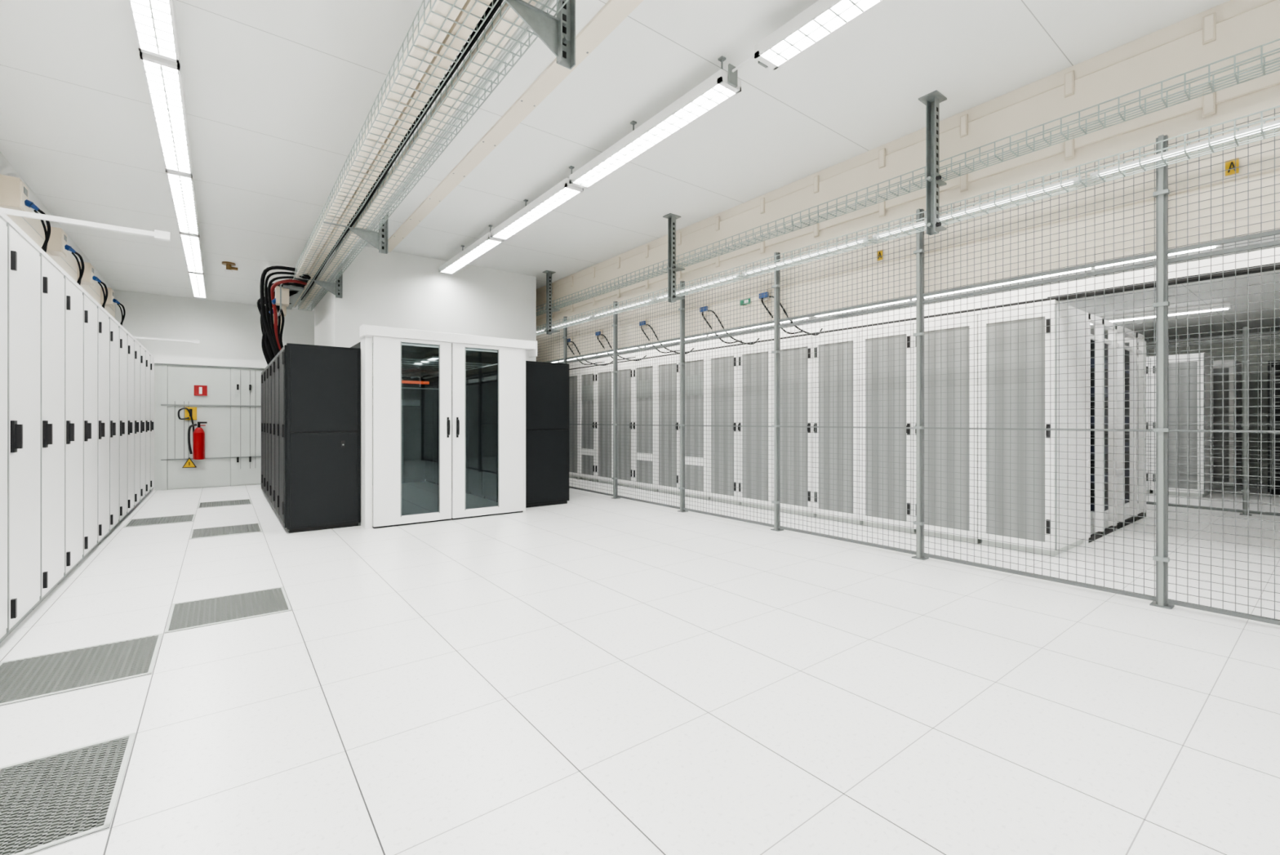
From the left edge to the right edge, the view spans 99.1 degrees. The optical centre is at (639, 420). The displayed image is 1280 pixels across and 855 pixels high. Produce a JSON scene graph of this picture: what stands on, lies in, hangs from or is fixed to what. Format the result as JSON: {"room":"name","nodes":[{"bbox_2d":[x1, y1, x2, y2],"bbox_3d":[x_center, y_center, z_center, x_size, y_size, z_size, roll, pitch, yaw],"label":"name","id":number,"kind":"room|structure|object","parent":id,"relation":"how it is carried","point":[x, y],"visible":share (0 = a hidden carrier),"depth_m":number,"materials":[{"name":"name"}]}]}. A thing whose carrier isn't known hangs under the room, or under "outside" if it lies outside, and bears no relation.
{"room":"server room","nodes":[
{"label":"server room","id":0,"kind":"room"},
{"bbox_2d":[0,174,50,253],"bbox_3d":[-5.986,-1.684,5.343,0.284,1.212,0.445,0,0,-37],"label":"power socket","id":1,"kind":"object","parent":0,"point":[14,193],"depth_m":5.15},
{"bbox_2d":[0,151,113,290],"bbox_3d":[-4.633,-0.690,3.188,0.150,3.720,18.700,0,0,-37],"label":"wall","id":2,"kind":"structure","parent":0,"point":[6,168],"depth_m":6.42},
{"bbox_2d":[0,205,115,318],"bbox_3d":[-4.554,-1.960,3.249,0.050,0.660,18.700,0,0,-37],"label":"wall","id":3,"kind":"structure","parent":0,"point":[33,228],"depth_m":6.98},
{"bbox_2d":[45,226,84,284],"bbox_3d":[-7.021,-1.684,6.691,0.284,1.212,0.445,0,0,-37],"label":"power socket","id":4,"kind":"object","parent":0,"point":[57,246],"depth_m":6.53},
{"bbox_2d":[77,261,107,308],"bbox_3d":[-8.117,-1.684,8.119,0.284,1.212,0.445,0,0,-37],"label":"power socket","id":5,"kind":"object","parent":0,"point":[88,277],"depth_m":7.97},
{"bbox_2d":[100,286,125,325],"bbox_3d":[-9.273,-1.684,9.627,0.284,1.212,0.445,0,0,-37],"label":"power socket","id":6,"kind":"object","parent":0,"point":[110,301],"depth_m":9.49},
{"bbox_2d":[177,407,196,432],"bbox_3d":[-7.743,0.161,9.342,0.253,0.782,0.058,0,0,-37],"label":"holder","id":7,"kind":"object","parent":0,"point":[190,413],"depth_m":9.36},
{"bbox_2d":[113,289,314,360],"bbox_3d":[-3.504,-0.690,15.934,17.160,3.720,0.150,0,0,-37],"label":"wall","id":8,"kind":"structure","parent":0,"point":[222,329],"depth_m":11.47,"materials":[{"name":"paint"}]},
{"bbox_2d":[154,364,435,490],"bbox_3d":[-6.030,0.035,10.877,5.445,2.270,0.200,0,0,-37],"label":"wall","id":9,"kind":"structure","parent":0,"point":[157,367],"depth_m":9.18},
{"bbox_2d":[187,421,207,459],"bbox_3d":[-7.603,0.345,9.383,0.259,0.650,0.164,0,0,-37],"label":"fire extinguisher","id":10,"kind":"object","parent":9,"relation":"attached to","point":[198,434],"visible":1,"depth_m":9.34,"materials":[{"name":"red paint"}]},
{"bbox_2d":[194,385,207,395],"bbox_3d":[-7.618,-0.520,9.468,0.180,0.180,0.011,0,0,-37],"label":"fire sign","id":11,"kind":"object","parent":9,"relation":"attached to","point":[199,390],"visible":1,"depth_m":9.47,"materials":[{"name":"red paint"}]},
{"bbox_2d":[154,354,438,376],"bbox_3d":[-5.957,-1.018,10.782,5.445,0.165,0.040,0,0,-37],"label":"trim","id":12,"kind":"structure","parent":9,"relation":"attached to","point":[171,360],"depth_m":9.55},
{"bbox_2d":[401,377,425,483],"bbox_3d":[-4.859,0.180,9.897,1.860,1.980,0.100,0,0,-37],"label":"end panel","id":13,"kind":"object","parent":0,"point":[413,400],"depth_m":10.33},
{"bbox_2d":[0,0,1230,311],"bbox_3d":[-2.011,-2.610,5.200,6.860,0.120,19.100,0,0,-37],"label":"ceiling","id":14,"kind":"structure","parent":0,"point":[279,95],"depth_m":4.50,"materials":[{"name":"paint"}]},
{"bbox_2d":[127,0,179,63],"bbox_3d":[-2.573,-2.490,2.815,0.205,0.120,2.120,0,0,-37],"label":"ceiling light","id":15,"kind":"object","parent":14,"relation":"attached to","point":[154,24],"depth_m":3.40,"materials":[{"name":"plastic"}]},
{"bbox_2d":[139,51,192,175],"bbox_3d":[-3.888,-2.490,4.529,0.205,0.120,2.080,0,0,-37],"label":"ceiling light","id":16,"kind":"object","parent":14,"relation":"attached to","point":[163,77],"depth_m":4.30,"materials":[{"name":"plastic"}]},
{"bbox_2d":[165,169,199,235],"bbox_3d":[-5.215,-2.490,6.259,0.205,0.120,2.160,0,0,-37],"label":"ceiling light","id":17,"kind":"object","parent":14,"relation":"attached to","point":[181,186],"depth_m":6.09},
{"bbox_2d":[179,228,204,273],"bbox_3d":[-6.606,-2.490,8.071,0.205,0.120,2.290,0,0,-37],"label":"ceiling light","id":18,"kind":"object","parent":14,"relation":"attached to","point":[191,243],"depth_m":7.92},
{"bbox_2d":[187,271,206,297],"bbox_3d":[-8.022,-2.490,9.916,0.205,0.120,2.240,0,0,-37],"label":"ceiling light","id":19,"kind":"object","parent":14,"relation":"attached to","point":[197,282],"depth_m":9.82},
{"bbox_2d":[294,239,343,297],"bbox_3d":[-4.428,-2.140,7.569,0.610,0.820,0.160,0,0,-37],"label":"bracket","id":20,"kind":"object","parent":14,"relation":"hanging from","point":[335,288],"visible":0.44,"depth_m":7.66,"materials":[{"name":"metal"}]},
{"bbox_2d":[288,0,568,311],"bbox_3d":[-1.523,-2.015,3.684,0.475,0.155,14.705,0,0,-37],"label":"cable tray","id":21,"kind":"object","parent":20,"relation":"on","point":[302,258],"visible":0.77,"depth_m":3.66,"materials":[{"name":"metal"}]},
{"bbox_2d":[257,266,311,364],"bbox_3d":[-5.416,-1.452,8.199,0.550,1.304,2.442,0,0,-37],"label":"cable bundle","id":22,"kind":"object","parent":21,"relation":"hanging from","point":[274,300],"visible":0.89,"depth_m":7.78,"materials":[{"name":"rubber"}]},
{"bbox_2d":[288,0,538,309],"bbox_3d":[-1.556,-2.018,3.659,0.355,0.135,14.700,0,0,-37],"label":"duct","id":23,"kind":"object","parent":21,"relation":"attached to","point":[442,8],"visible":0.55,"depth_m":3.41,"materials":[{"name":"metal"}]},
{"bbox_2d":[301,0,555,302],"bbox_3d":[-1.225,-2.020,3.471,0.230,0.133,14.000,0,0,-37],"label":"cable","id":24,"kind":"object","parent":21,"relation":"attached to","point":[518,32],"visible":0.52,"depth_m":3.51,"materials":[{"name":"rubber"}]},
{"bbox_2d":[323,172,388,253],"bbox_3d":[-2.841,-2.140,5.509,0.620,0.820,0.160,0,0,-37],"label":"bracket","id":25,"kind":"object","parent":14,"relation":"hanging from","point":[379,240],"visible":0.45,"depth_m":5.60,"materials":[{"name":"metal"}]},
{"bbox_2d":[314,244,536,370],"bbox_3d":[-3.731,-1.716,9.553,3.150,1.668,2.100,0,0,-37],"label":"wall","id":26,"kind":"structure","parent":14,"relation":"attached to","point":[393,289],"depth_m":8.56,"materials":[{"name":"paint"}]},
{"bbox_2d":[387,0,643,252],"bbox_3d":[0.082,-2.538,3.088,0.150,0.024,12.800,0,0,-37],"label":"ceiling beam","id":27,"kind":"structure","parent":14,"relation":"attached to","point":[614,12],"depth_m":4.36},
{"bbox_2d":[504,0,575,69],"bbox_3d":[-0.552,-2.140,2.526,0.620,0.820,0.160,0,0,-37],"label":"bracket","id":28,"kind":"object","parent":14,"relation":"hanging from","point":[558,33],"visible":0.98,"depth_m":2.62,"materials":[{"name":"metal"}]},
{"bbox_2d":[542,270,559,334],"bbox_3d":[-1.518,-2.015,9.411,0.290,1.070,0.140,0,0,-37],"label":"hanger","id":29,"kind":"object","parent":14,"relation":"hanging from","point":[548,308],"visible":1,"depth_m":9.36,"materials":[{"name":"metal"}]},
{"bbox_2d":[536,38,1279,315],"bbox_3d":[1.119,-2.000,6.090,0.156,0.106,15.706,0,0,-37],"label":"cable tray","id":30,"kind":"object","parent":29,"relation":"hanging from","point":[1263,67],"visible":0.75,"depth_m":4.03,"materials":[{"name":"metal"}]},
{"bbox_2d":[461,54,768,250],"bbox_3d":[0.479,-2.435,3.991,0.080,0.230,11.750,0,0,-37],"label":"mounting rail","id":31,"kind":"object","parent":14,"relation":"attached to","point":[732,70],"visible":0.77,"depth_m":3.78,"materials":[{"name":"metal"}]},
{"bbox_2d":[439,232,503,274],"bbox_3d":[-2.458,-2.360,7.819,0.200,0.080,2.000,0,0,-37],"label":"light","id":32,"kind":"object","parent":31,"relation":"attached to","point":[486,243],"visible":0.98,"depth_m":7.67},
{"bbox_2d":[490,177,583,239],"bbox_3d":[-1.232,-2.360,6.221,0.200,0.080,1.910,0,0,-37],"label":"light","id":33,"kind":"object","parent":31,"relation":"attached to","point":[562,192],"visible":1,"depth_m":6.06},
{"bbox_2d":[568,68,741,189],"bbox_3d":[0.010,-2.360,4.602,0.200,0.080,2.050,0,0,-37],"label":"light","id":34,"kind":"object","parent":31,"relation":"attached to","point":[714,91],"visible":0.99,"depth_m":4.37,"materials":[{"name":"plastic"}]},
{"bbox_2d":[754,0,884,70],"bbox_3d":[1.453,-2.360,2.722,0.200,0.080,2.110,0,0,-37],"label":"light","id":35,"kind":"object","parent":31,"relation":"attached to","point":[823,18],"visible":1,"depth_m":3.27,"materials":[{"name":"plastic"}]},
{"bbox_2d":[662,213,684,302],"bbox_3d":[0.443,-2.015,6.856,0.290,1.070,0.140,0,0,-37],"label":"hanger","id":36,"kind":"object","parent":14,"relation":"hanging from","point":[672,297],"visible":1,"depth_m":6.80,"materials":[{"name":"metal"}]},
{"bbox_2d":[918,89,946,235],"bbox_3d":[2.360,-2.015,4.357,0.290,1.070,0.140,0,0,-37],"label":"hanger","id":37,"kind":"object","parent":14,"relation":"hanging from","point":[931,100],"visible":1,"depth_m":4.33,"materials":[{"name":"metal"}]},
{"bbox_2d":[536,105,1279,335],"bbox_3d":[1.119,-1.640,6.090,0.156,0.106,15.706,0,0,-37],"label":"cable tray","id":38,"kind":"object","parent":37,"relation":"hanging from","point":[959,218],"depth_m":4.02,"materials":[{"name":"metal"}]},
{"bbox_2d":[0,477,1279,854],"bbox_3d":[2.233,1.230,8.457,17.560,0.120,19.100,0,0,-37],"label":"floor","id":39,"kind":"structure","parent":0,"point":[591,673],"depth_m":2.37,"materials":[{"name":"tile"}]},
{"bbox_2d":[0,208,8,640],"bbox_3d":[-3.393,0.050,2.387,0.783,2.240,0.662,0,0,-37],"label":"tall cabinet","id":40,"kind":"object","parent":39,"relation":"on","point":[3,217],"visible":1,"depth_m":2.80,"materials":[{"name":"white metal"}]},
{"bbox_2d":[0,207,170,241],"bbox_3d":[-3.110,-1.095,3.034,0.760,0.050,0.040,0,0,-37],"label":"rail","id":41,"kind":"object","parent":40,"relation":"on","point":[157,234],"visible":0.89,"depth_m":3.05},
{"bbox_2d":[0,217,40,643],"bbox_3d":[-3.792,0.050,2.908,0.783,2.240,0.662,0,0,-37],"label":"tall cabinet","id":42,"kind":"object","parent":39,"relation":"on","point":[24,260],"visible":0.9,"depth_m":3.07,"materials":[{"name":"white metal"}]},
{"bbox_2d":[32,248,64,609],"bbox_3d":[-4.192,0.050,3.429,0.783,2.240,0.662,0,0,-37],"label":"tall cabinet","id":43,"kind":"object","parent":39,"relation":"on","point":[52,280],"visible":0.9,"depth_m":3.62,"materials":[{"name":"white metal"}]},
{"bbox_2d":[0,732,135,854],"bbox_3d":[-1.940,1.167,1.625,0.592,0.006,0.592,0,0,-37],"label":"floor vent","id":44,"kind":"object","parent":39,"relation":"on","point":[55,798],"depth_m":1.70,"materials":[{"name":"metal"}]},
{"bbox_2d":[57,271,83,584],"bbox_3d":[-4.592,0.050,3.950,0.783,2.240,0.662,0,0,-37],"label":"tall cabinet","id":45,"kind":"object","parent":39,"relation":"on","point":[73,297],"visible":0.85,"depth_m":4.11,"materials":[{"name":"white metal"}]},
{"bbox_2d":[76,288,97,564],"bbox_3d":[-4.992,0.050,4.472,0.783,2.240,0.662,0,0,-37],"label":"tall cabinet","id":46,"kind":"object","parent":39,"relation":"on","point":[90,304],"visible":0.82,"depth_m":4.65,"materials":[{"name":"white metal"}]},
{"bbox_2d":[92,302,109,550],"bbox_3d":[-5.392,0.050,4.993,0.783,2.240,0.662,0,0,-37],"label":"tall cabinet","id":47,"kind":"object","parent":39,"relation":"on","point":[103,315],"visible":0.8,"depth_m":5.17,"materials":[{"name":"white metal"}]},
{"bbox_2d":[104,314,119,537],"bbox_3d":[-5.792,0.050,5.514,0.783,2.240,0.662,0,0,-37],"label":"tall cabinet","id":48,"kind":"object","parent":39,"relation":"on","point":[113,323],"visible":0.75,"depth_m":5.68,"materials":[{"name":"white metal"}]},
{"bbox_2d":[115,323,127,526],"bbox_3d":[-6.192,0.050,6.035,0.783,2.240,0.662,0,0,-37],"label":"tall cabinet","id":49,"kind":"object","parent":39,"relation":"on","point":[122,331],"visible":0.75,"depth_m":6.20,"materials":[{"name":"white metal"}]},
{"bbox_2d":[123,331,133,518],"bbox_3d":[-6.592,0.050,6.557,0.783,2.240,0.662,0,0,-37],"label":"tall cabinet","id":50,"kind":"object","parent":39,"relation":"on","point":[130,337],"visible":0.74,"depth_m":6.71,"materials":[{"name":"white metal"}]},
{"bbox_2d":[130,337,140,511],"bbox_3d":[-6.992,0.050,7.078,0.783,2.240,0.662,0,0,-37],"label":"tall cabinet","id":51,"kind":"object","parent":39,"relation":"on","point":[136,344],"visible":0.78,"depth_m":7.23,"materials":[{"name":"white metal"}]},
{"bbox_2d":[133,336,199,343],"bbox_3d":[-6.458,-1.095,7.397,0.760,0.050,0.040,0,0,-37],"label":"rail","id":52,"kind":"object","parent":51,"relation":"on","point":[195,341],"visible":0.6,"depth_m":7.43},
{"bbox_2d":[137,343,145,504],"bbox_3d":[-7.392,0.050,7.599,0.783,2.240,0.662,0,0,-37],"label":"tall cabinet","id":53,"kind":"object","parent":39,"relation":"on","point":[142,348],"visible":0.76,"depth_m":7.75,"materials":[{"name":"white metal"}]},
{"bbox_2d":[0,586,291,705],"bbox_3d":[-2.615,1.167,2.997,1.192,0.006,1.192,0,0,-37],"label":"floor vent","id":54,"kind":"object","parent":39,"relation":"on","point":[25,678],"depth_m":2.68,"materials":[{"name":"metal"}]},
{"bbox_2d":[142,348,150,499],"bbox_3d":[-7.792,0.050,8.120,0.783,2.240,0.662,0,0,-37],"label":"tall cabinet","id":55,"kind":"object","parent":39,"relation":"on","point":[147,353],"visible":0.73,"depth_m":8.27,"materials":[{"name":"white metal"}]},
{"bbox_2d":[146,352,154,494],"bbox_3d":[-8.192,0.050,8.642,0.783,2.240,0.662,0,0,-37],"label":"tall cabinet","id":56,"kind":"object","parent":39,"relation":"on","point":[152,357],"visible":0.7,"depth_m":8.86,"materials":[{"name":"white metal"}]},
{"bbox_2d":[123,514,195,527],"bbox_3d":[-5.593,1.167,6.385,0.592,0.006,0.592,0,0,-37],"label":"floor vent","id":57,"kind":"object","parent":39,"relation":"on","point":[187,517],"depth_m":6.36,"materials":[{"name":"metal"}]},
{"bbox_2d":[197,498,252,507],"bbox_3d":[-5.847,1.167,7.702,0.592,0.006,0.592,0,0,-37],"label":"floor vent","id":58,"kind":"object","parent":39,"relation":"on","point":[246,501],"depth_m":7.68,"materials":[{"name":"metal"}]},
{"bbox_2d":[189,522,262,538],"bbox_3d":[-4.386,1.167,5.798,0.592,0.006,0.592,0,0,-37],"label":"floor vent","id":59,"kind":"object","parent":39,"relation":"on","point":[251,527],"depth_m":5.76,"materials":[{"name":"metal"}]},
{"bbox_2d":[261,370,263,491],"bbox_3d":[-5.767,0.185,8.936,0.730,1.970,0.600,0,0,-37],"label":"tall cabinet","id":60,"kind":"object","parent":39,"relation":"on","point":[263,371],"visible":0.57,"depth_m":8.59,"materials":[{"name":"metal"}]},
{"bbox_2d":[262,367,266,496],"bbox_3d":[-5.401,0.185,8.460,0.730,1.970,0.600,0,0,-37],"label":"tall cabinet","id":61,"kind":"object","parent":39,"relation":"on","point":[264,369],"visible":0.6,"depth_m":8.27,"materials":[{"name":"metal"}]},
{"bbox_2d":[265,364,268,500],"bbox_3d":[-5.036,0.185,7.984,0.730,1.970,0.600,0,0,-37],"label":"tall cabinet","id":62,"kind":"object","parent":39,"relation":"on","point":[267,366],"visible":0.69,"depth_m":7.68,"materials":[{"name":"metal"}]},
{"bbox_2d":[268,360,271,505],"bbox_3d":[-4.671,0.185,7.508,0.730,1.970,0.600,0,0,-37],"label":"tall cabinet","id":63,"kind":"object","parent":39,"relation":"on","point":[270,362],"visible":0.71,"depth_m":7.18,"materials":[{"name":"metal"}]},
{"bbox_2d":[271,355,275,512],"bbox_3d":[-4.306,0.185,7.032,0.730,1.970,0.600,0,0,-37],"label":"tall cabinet","id":64,"kind":"object","parent":39,"relation":"on","point":[274,357],"visible":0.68,"depth_m":6.74,"materials":[{"name":"metal"}]},
{"bbox_2d":[275,351,279,519],"bbox_3d":[-3.940,0.185,6.556,0.730,1.970,0.600,0,0,-37],"label":"tall cabinet","id":65,"kind":"object","parent":39,"relation":"on","point":[277,356],"visible":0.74,"depth_m":6.25,"materials":[{"name":"metal"}]},
{"bbox_2d":[280,342,360,533],"bbox_3d":[-3.567,0.185,6.070,0.730,1.970,0.626,0,0,-37],"label":"tall cabinet","id":66,"kind":"object","parent":39,"relation":"on","point":[320,385],"visible":1,"depth_m":5.83,"materials":[{"name":"metal"}]},
{"bbox_2d":[425,377,435,483],"bbox_3d":[-3.684,0.185,10.559,0.790,1.970,0.600,0,0,-37],"label":"tall cabinet","id":67,"kind":"object","parent":39,"relation":"on","point":[428,393],"visible":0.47,"depth_m":10.25,"materials":[{"name":"metal"}]},
{"bbox_2d":[433,376,438,484],"bbox_3d":[-3.319,0.185,10.083,0.790,1.970,0.600,0,0,-37],"label":"tall cabinet","id":68,"kind":"object","parent":39,"relation":"on","point":[436,379],"visible":0.22,"depth_m":9.97,"materials":[{"name":"metal"}]},
{"bbox_2d":[359,324,537,528],"bbox_3d":[-2.234,0.072,6.558,2.040,2.195,0.335,0,0,-37],"label":"containment door frame","id":69,"kind":"object","parent":39,"relation":"on","point":[366,332],"visible":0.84,"depth_m":5.99,"materials":[{"name":"metal"}]},
{"bbox_2d":[401,357,491,389],"bbox_3d":[-3.479,-0.640,8.107,1.550,0.340,2.700,0,0,-37],"label":"reflection","id":70,"kind":"object","parent":69,"relation":"attached to","point":[411,371],"visible":0.34,"depth_m":8.04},
{"bbox_2d":[373,336,523,528],"bbox_3d":[-2.176,0.128,6.425,1.750,2.079,0.096,0,0,-37],"label":"door","id":71,"kind":"structure","parent":69,"relation":"attached to","point":[387,351],"depth_m":6.39,"materials":[{"name":"white metal"}]},
{"bbox_2d":[466,369,471,493],"bbox_3d":[-2.589,0.185,9.131,0.790,1.970,0.600,0,0,-37],"label":"tall cabinet","id":72,"kind":"object","parent":39,"relation":"on","point":[468,371],"visible":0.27,"depth_m":8.69,"materials":[{"name":"metal"}]},
{"bbox_2d":[469,367,484,497],"bbox_3d":[-2.223,0.185,8.655,0.790,1.970,0.600,0,0,-37],"label":"tall cabinet","id":73,"kind":"object","parent":39,"relation":"on","point":[476,375],"visible":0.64,"depth_m":8.38,"materials":[{"name":"metal"}]},
{"bbox_2d":[483,364,497,502],"bbox_3d":[-1.858,0.185,8.179,0.790,1.970,0.600,0,0,-37],"label":"tall cabinet","id":74,"kind":"object","parent":39,"relation":"on","point":[490,372],"visible":0.37,"depth_m":7.93,"materials":[{"name":"metal"}]},
{"bbox_2d":[525,360,568,507],"bbox_3d":[-1.489,0.185,7.698,0.790,1.970,0.612,0,0,-37],"label":"tall cabinet","id":75,"kind":"object","parent":39,"relation":"on","point":[547,384],"visible":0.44,"depth_m":7.48,"materials":[{"name":"metal"}]},
{"bbox_2d":[568,368,582,479],"bbox_3d":[-1.050,0.070,11.343,0.935,2.200,0.604,0,0,-37],"label":"tall cabinet","id":76,"kind":"object","parent":39,"relation":"on","point":[571,371],"visible":0.22,"depth_m":11.06,"materials":[{"name":"metal"}]},
{"bbox_2d":[578,366,598,481],"bbox_3d":[-0.684,0.070,10.867,0.935,2.200,0.604,0,0,-37],"label":"tall cabinet","id":77,"kind":"object","parent":39,"relation":"on","point":[588,415],"visible":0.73,"depth_m":10.62,"materials":[{"name":"metal"}]},
{"bbox_2d":[595,363,613,484],"bbox_3d":[-0.319,0.070,10.391,0.935,2.200,0.604,0,0,-37],"label":"tall cabinet","id":78,"kind":"object","parent":39,"relation":"on","point":[602,395],"visible":0.36,"depth_m":10.14,"materials":[{"name":"metal"}]},
{"bbox_2d":[617,360,635,488],"bbox_3d":[0.046,0.070,9.915,0.935,2.200,0.604,0,0,-37],"label":"tall cabinet","id":79,"kind":"object","parent":39,"relation":"on","point":[621,373],"visible":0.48,"depth_m":9.61,"materials":[{"name":"metal"}]},
{"bbox_2d":[633,357,658,491],"bbox_3d":[0.411,0.070,9.439,0.935,2.200,0.604,0,0,-37],"label":"tall cabinet","id":80,"kind":"object","parent":39,"relation":"on","point":[647,406],"visible":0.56,"depth_m":9.19,"materials":[{"name":"metal"}]},
{"bbox_2d":[655,354,679,494],"bbox_3d":[0.777,0.070,8.963,0.935,2.200,0.604,0,0,-37],"label":"tall cabinet","id":81,"kind":"object","parent":39,"relation":"on","point":[661,416],"visible":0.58,"depth_m":8.71,"materials":[{"name":"metal"}]},
{"bbox_2d":[679,350,710,499],"bbox_3d":[1.142,0.070,8.487,0.935,2.200,0.604,0,0,-37],"label":"tall cabinet","id":82,"kind":"object","parent":39,"relation":"on","point":[691,394],"visible":0.36,"depth_m":8.19,"materials":[{"name":"metal"}]},
{"bbox_2d":[706,345,741,504],"bbox_3d":[1.507,0.070,8.011,0.935,2.200,0.604,0,0,-37],"label":"tall cabinet","id":83,"kind":"object","parent":39,"relation":"on","point":[729,402],"visible":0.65,"depth_m":7.74,"materials":[{"name":"metal"}]},
{"bbox_2d":[737,340,773,510],"bbox_3d":[1.873,0.070,7.535,0.935,2.200,0.604,0,0,-37],"label":"tall cabinet","id":84,"kind":"object","parent":39,"relation":"on","point":[743,419],"visible":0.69,"depth_m":7.29,"materials":[{"name":"metal"}]},
{"bbox_2d":[773,334,817,516],"bbox_3d":[2.238,0.070,7.059,0.935,2.200,0.604,0,0,-37],"label":"tall cabinet","id":85,"kind":"object","parent":39,"relation":"on","point":[784,403],"visible":0.48,"depth_m":6.76,"materials":[{"name":"metal"}]},
{"bbox_2d":[813,328,863,524],"bbox_3d":[2.603,0.070,6.583,0.935,2.200,0.604,0,0,-37],"label":"tall cabinet","id":86,"kind":"object","parent":39,"relation":"on","point":[853,395],"visible":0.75,"depth_m":6.32,"materials":[{"name":"metal"}]},
{"bbox_2d":[858,320,915,533],"bbox_3d":[2.968,0.070,6.107,0.935,2.200,0.604,0,0,-37],"label":"tall cabinet","id":87,"kind":"object","parent":39,"relation":"on","point":[894,397],"visible":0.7,"depth_m":5.81,"materials":[{"name":"metal"}]},
{"bbox_2d":[536,108,1279,625],"bbox_3d":[1.010,-0.310,6.438,0.100,2.960,16.655,0,0,-37],"label":"mesh fence","id":88,"kind":"object","parent":39,"relation":"on","point":[1162,429],"visible":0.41,"depth_m":4.18,"materials":[{"name":"metal"}]},
{"bbox_2d":[913,311,982,543],"bbox_3d":[3.333,0.070,5.631,0.935,2.200,0.604,0,0,-37],"label":"tall cabinet","id":89,"kind":"object","parent":39,"relation":"on","point":[966,403],"visible":0.43,"depth_m":5.33,"materials":[{"name":"metal"}]},
{"bbox_2d":[977,299,1086,555],"bbox_3d":[3.699,0.070,5.155,0.935,2.200,0.604,0,0,-37],"label":"tall cabinet","id":90,"kind":"object","parent":39,"relation":"on","point":[982,421],"visible":0.8,"depth_m":4.89,"materials":[{"name":"metal"}]},
{"bbox_2d":[1083,312,1146,542],"bbox_3d":[4.872,0.070,6.423,2.420,2.200,1.200,0,0,-37],"label":"rack","id":91,"kind":"object","parent":39,"relation":"on","point":[1128,382],"visible":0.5,"depth_m":5.84,"materials":[{"name":"white metal"}]},
{"bbox_2d":[1126,356,1152,493],"bbox_3d":[8.330,0.070,9.238,0.935,2.200,0.604,0,0,-37],"label":"tall cabinet","id":92,"kind":"object","parent":39,"relation":"on","point":[1150,491],"visible":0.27,"depth_m":8.76,"materials":[{"name":"metal"}]},
{"bbox_2d":[1150,352,1213,497],"bbox_3d":[8.695,0.070,8.762,0.935,2.200,0.604,0,0,-37],"label":"tall cabinet","id":93,"kind":"object","parent":39,"relation":"on","point":[1193,403],"visible":0.56,"depth_m":8.43,"materials":[{"name":"metal"}]},
{"bbox_2d":[1124,326,1279,515],"bbox_3d":[8.439,0.005,5.593,0.100,2.330,6.100,0,0,-37],"label":"mesh fence","id":94,"kind":"object","parent":39,"relation":"on","point":[1244,340],"visible":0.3,"depth_m":6.92,"materials":[{"name":"metal"}]},
{"bbox_2d":[1213,359,1241,488],"bbox_3d":[10.221,0.070,9.731,0.935,2.200,0.604,0,0,-37],"label":"tall cabinet","id":95,"kind":"object","parent":39,"relation":"on","point":[1217,420],"visible":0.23,"depth_m":9.36,"materials":[{"name":"metal"}]},
{"bbox_2d":[1267,360,1279,495],"bbox_3d":[10.319,0.120,8.548,0.820,2.100,0.600,0,0,-37],"label":"tall cabinet","id":96,"kind":"object","parent":39,"relation":"on","point":[1277,365],"visible":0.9,"depth_m":8.49,"materials":[{"name":"metal"}]},
{"bbox_2d":[536,0,1279,361],"bbox_3d":[0.638,-1.830,7.234,0.180,1.440,18.700,0,0,-37],"label":"wall","id":97,"kind":"structure","parent":0,"point":[1231,28],"depth_m":4.23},
{"bbox_2d":[699,303,728,333],"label":"power socket","id":98,"kind":"object","parent":97,"relation":"attached to","point":[703,309],"depth_m":6.82,"materials":[{"name":"plastic"}]},
{"bbox_2d":[758,289,773,318],"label":"power socket","id":99,"kind":"object","parent":97,"relation":"attached to","point":[761,297],"depth_m":6.07,"materials":[{"name":"plastic"}]},
{"bbox_2d":[1225,157,1239,176],"bbox_3d":[3.574,-1.530,3.297,0.008,0.090,0.056,0,0,-37],"label":"letter sign","id":100,"kind":"object","parent":97,"relation":"attached to","point":[1228,165],"visible":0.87,"depth_m":3.29,"materials":[{"name":"yellow plastic"}]},
{"bbox_2d":[559,234,1279,363],"bbox_3d":[4.954,-1.670,10.545,10.700,0.120,19.100,0,0,-37],"label":"ceiling","id":101,"kind":"structure","parent":0,"point":[1228,326],"depth_m":7.50,"materials":[{"name":"paint"}]},
{"bbox_2d":[815,298,915,316],"bbox_3d":[3.016,-1.562,7.415,0.086,0.085,1.434,0,0,-37],"label":"light","id":102,"kind":"object","parent":101,"relation":"attached to","point":[913,299],"depth_m":7.34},
{"bbox_2d":[557,247,1279,369],"bbox_3d":[1.847,-1.321,6.964,0.090,0.578,15.800,0,0,-37],"label":"rail","id":103,"kind":"object","parent":101,"relation":"attached to","point":[1267,252],"visible":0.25,"depth_m":4.76,"materials":[{"name":"metal"}]},
{"bbox_2d":[924,267,1091,297],"bbox_3d":[4.017,-1.562,6.109,0.086,0.085,1.633,0,0,-37],"label":"light","id":104,"kind":"object","parent":101,"relation":"attached to","point":[1087,268],"depth_m":6.00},
{"bbox_2d":[1100,311,1155,322],"bbox_3d":[7.221,-1.562,8.013,0.677,0.085,0.591,0,0,-37],"label":"light","id":105,"kind":"object","parent":101,"relation":"attached to","point":[1149,316],"depth_m":8.21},
{"bbox_2d":[1168,302,1231,315],"bbox_3d":[7.635,-1.562,7.476,0.682,0.085,0.666,0,0,-37],"label":"light","id":106,"kind":"object","parent":101,"relation":"attached to","point":[1180,313],"depth_m":7.62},
{"bbox_2d":[1128,333,1279,483],"bbox_3d":[9.100,-0.220,13.726,0.150,2.780,18.700,0,0,-37],"label":"wall","id":107,"kind":"structure","parent":0,"point":[1253,402],"depth_m":10.31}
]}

